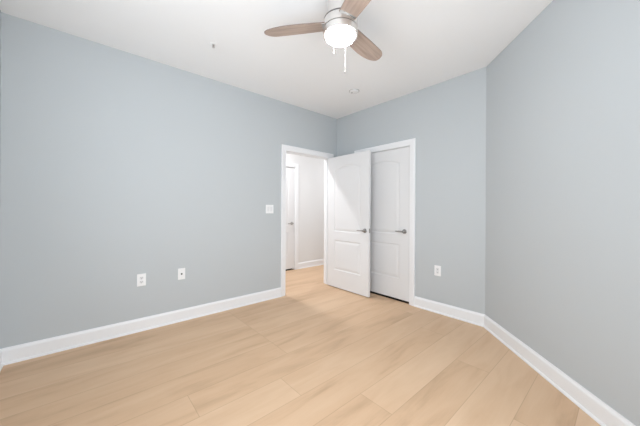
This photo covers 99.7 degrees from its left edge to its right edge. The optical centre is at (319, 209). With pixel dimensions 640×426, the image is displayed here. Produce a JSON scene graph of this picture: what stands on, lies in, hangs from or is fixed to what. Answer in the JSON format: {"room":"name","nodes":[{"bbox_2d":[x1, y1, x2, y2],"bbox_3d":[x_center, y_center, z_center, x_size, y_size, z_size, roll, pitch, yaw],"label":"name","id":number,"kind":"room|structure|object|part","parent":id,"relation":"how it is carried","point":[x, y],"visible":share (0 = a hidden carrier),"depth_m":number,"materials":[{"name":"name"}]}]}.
{"room":"empty bedroom","nodes":[
{"label":"empty bedroom","id":0,"kind":"room"},
{"bbox_2d":[0,10,0,174],"bbox_3d":[-1.311,-0.153,0.680,0.115,2.731,3.874,0,0,-41],"label":"wall","id":1,"kind":"structure","parent":0,"point":[0,10],"depth_m":2.08,"materials":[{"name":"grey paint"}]},
{"bbox_2d":[0,349,2,371],"bbox_3d":[-1.228,1.149,0.683,0.024,0.128,3.759,0,0,-41],"label":"baseboard","id":2,"kind":"structure","parent":1,"relation":"attached to","point":[1,363],"depth_m":2.06,"materials":[{"name":"white paint"}]},
{"bbox_2d":[0,12,336,348],"bbox_3d":[-1.136,-0.152,3.337,3.655,2.731,0.115,0,0,-41],"label":"wall","id":3,"kind":"structure","parent":0,"point":[117,166],"depth_m":2.61,"materials":[{"name":"grey paint"}]},
{"bbox_2d":[1,287,280,365],"bbox_3d":[-1.508,1.147,2.924,2.563,0.128,0.024,0,0,-41],"label":"baseboard","id":4,"kind":"structure","parent":3,"relation":"attached to","point":[26,351],"depth_m":2.58,"materials":[{"name":"white paint"}]},
{"bbox_2d":[137,273,145,286],"bbox_3d":[-1.780,0.702,2.692,0.076,0.122,0.010,0,0,-41],"label":"wall outlet","id":5,"kind":"object","parent":3,"relation":"attached to","point":[141,278],"visible":1,"depth_m":2.69,"materials":[{"name":"white plastic"}]},
{"bbox_2d":[178,268,184,279],"bbox_3d":[-1.502,0.700,2.932,0.072,0.122,0.016,0,0,-41],"label":"outlet","id":6,"kind":"object","parent":3,"relation":"attached to","point":[181,271],"visible":1,"depth_m":2.93,"materials":[{"name":"white plastic"}]},
{"bbox_2d":[266,205,272,212],"bbox_3d":[-0.681,-0.006,3.654,0.118,0.116,0.010,0,0,-41],"label":"light switch","id":7,"kind":"object","parent":3,"relation":"attached to","point":[269,208],"visible":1,"depth_m":3.65,"materials":[{"name":"white plastic"}]},
{"bbox_2d":[281,144,333,296],"bbox_3d":[-0.208,0.154,4.154,1.005,2.130,0.154,0,0,-41],"label":"door frame","id":8,"kind":"structure","parent":3,"relation":"attached to","point":[285,149],"depth_m":3.89,"materials":[{"name":"white paint"}]},
{"bbox_2d":[327,150,370,296],"bbox_3d":[0.412,0.195,4.049,0.149,2.030,0.852,0,0,-41],"label":"door","id":9,"kind":"structure","parent":3,"relation":"in","point":[349,176],"depth_m":3.99,"materials":[{"name":"white paint"}]},
{"bbox_2d":[0,0,552,118],"bbox_3d":[0.760,-1.567,3.251,7.378,0.120,5.810,0,0,-41],"label":"ceiling","id":10,"kind":"structure","parent":0,"point":[423,44],"depth_m":2.39,"materials":[{"name":"white paint"}]},
{"bbox_2d":[264,0,381,72],"bbox_3d":[0.240,-1.259,1.933,0.922,0.501,0.977,0,0,-41],"label":"ceiling fan","id":11,"kind":"object","parent":10,"relation":"hanging from","point":[339,28],"visible":1,"depth_m":1.87,"materials":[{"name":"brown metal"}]},
{"bbox_3d":[-0.180,-1.301,1.953,0.467,0.007,0.146,0,11,9],"label":"blade","id":12,"kind":"part","parent":11,"relation":"part of","materials":[{"name":"brown wood"}]},
{"bbox_3d":[0.144,-1.202,1.901,0.211,0.042,0.211,0,0,-41],"label":"lamp globe","id":13,"kind":"part","parent":11,"relation":"part of","materials":[{"name":"white glass"}]},
{"bbox_3d":[0.261,-1.298,1.594,0.146,0.007,0.467,12,-4,-20],"label":"blade","id":14,"kind":"part","parent":11,"relation":"part of","materials":[{"name":"brown wood"}]},
{"bbox_3d":[0.352,-1.298,2.156,0.146,0.007,0.467,-14,-9,38],"label":"blade","id":15,"kind":"part","parent":11,"relation":"part of","materials":[{"name":"brown wood"}]},
{"bbox_2d":[349,89,358,93],"bbox_3d":[0.435,-1.502,3.435,0.134,0.012,0.134,0,0,-41],"label":"smoke detector","id":16,"kind":"object","parent":10,"relation":"attached to","point":[353,91],"visible":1,"depth_m":3.43,"materials":[{"name":"grey plastic"}]},
{"bbox_2d":[0,265,600,425],"bbox_3d":[0.744,1.282,3.251,7.378,0.124,5.810,0,0,-41],"label":"floor","id":17,"kind":"structure","parent":0,"point":[318,353],"depth_m":1.99,"materials":[{"name":"brown wood"}]},
{"bbox_2d":[286,153,323,262],"bbox_3d":[-0.267,-0.147,5.757,5.200,2.731,0.100,0,0,-41],"label":"wall","id":18,"kind":"structure","parent":0,"point":[311,170],"depth_m":5.75,"materials":[{"name":"white paint"}]},
{"bbox_2d":[286,167,294,268],"bbox_3d":[-0.810,0.172,5.210,0.799,2.026,0.092,0,0,-41],"label":"door","id":19,"kind":"structure","parent":18,"relation":"in","point":[290,172],"depth_m":5.41,"materials":[{"name":"white paint"}]},
{"bbox_2d":[286,162,298,269],"bbox_3d":[-0.839,0.143,5.243,0.970,2.144,0.119,0,0,-41],"label":"door frame","id":20,"kind":"structure","parent":18,"relation":"attached to","point":[290,165],"depth_m":5.49,"materials":[{"name":"white paint"}]},
{"bbox_2d":[298,259,323,268],"bbox_3d":[0.636,1.160,6.476,2.882,0.128,0.024,0,0,-41],"label":"baseboard","id":21,"kind":"structure","parent":18,"relation":"attached to","point":[306,264],"depth_m":5.74,"materials":[{"name":"white paint"}]},
{"bbox_2d":[337,67,486,313],"bbox_3d":[1.012,-0.140,3.748,0.115,2.731,2.335,0,0,-41],"label":"wall","id":22,"kind":"structure","parent":0,"point":[446,119],"depth_m":3.15,"materials":[{"name":"grey paint"}]},
{"bbox_2d":[354,138,415,305],"bbox_3d":[0.911,0.158,3.847,0.134,2.134,1.021,0,0,-41],"label":"door frame","id":23,"kind":"structure","parent":22,"relation":"attached to","point":[410,142],"depth_m":3.46,"materials":[{"name":"white paint"}]},
{"bbox_2d":[370,146,409,301],"bbox_3d":[0.873,0.187,3.813,0.092,2.019,0.850,0,0,-41],"label":"door","id":24,"kind":"structure","parent":22,"relation":"in","point":[390,169],"depth_m":3.72,"materials":[{"name":"white paint"}]},
{"bbox_2d":[434,265,440,275],"bbox_3d":[1.399,0.728,3.209,0.009,0.122,0.078,0,0,-41],"label":"wall outlet","id":25,"kind":"object","parent":22,"relation":"attached to","point":[437,269],"visible":1,"depth_m":3.21,"materials":[{"name":"white plastic"}]},
{"bbox_2d":[414,296,484,326],"bbox_3d":[1.461,1.164,3.125,0.024,0.128,0.797,0,0,-41],"label":"baseboard","id":26,"kind":"structure","parent":22,"relation":"attached to","point":[472,317],"depth_m":3.08,"materials":[{"name":"white paint"}]},
{"bbox_2d":[485,0,639,425],"bbox_3d":[1.703,-0.136,1.720,0.115,2.731,2.224,0,0,5],"label":"wall","id":27,"kind":"structure","parent":0,"point":[562,247],"depth_m":1.76,"materials":[{"name":"grey paint"}]},
{"bbox_2d":[483,315,635,425],"bbox_3d":[1.627,1.165,1.726,0.024,0.128,2.224,0,0,5],"label":"baseboard","id":28,"kind":"structure","parent":27,"relation":"attached to","point":[603,414],"depth_m":1.82,"materials":[{"name":"white paint"}]}
]}

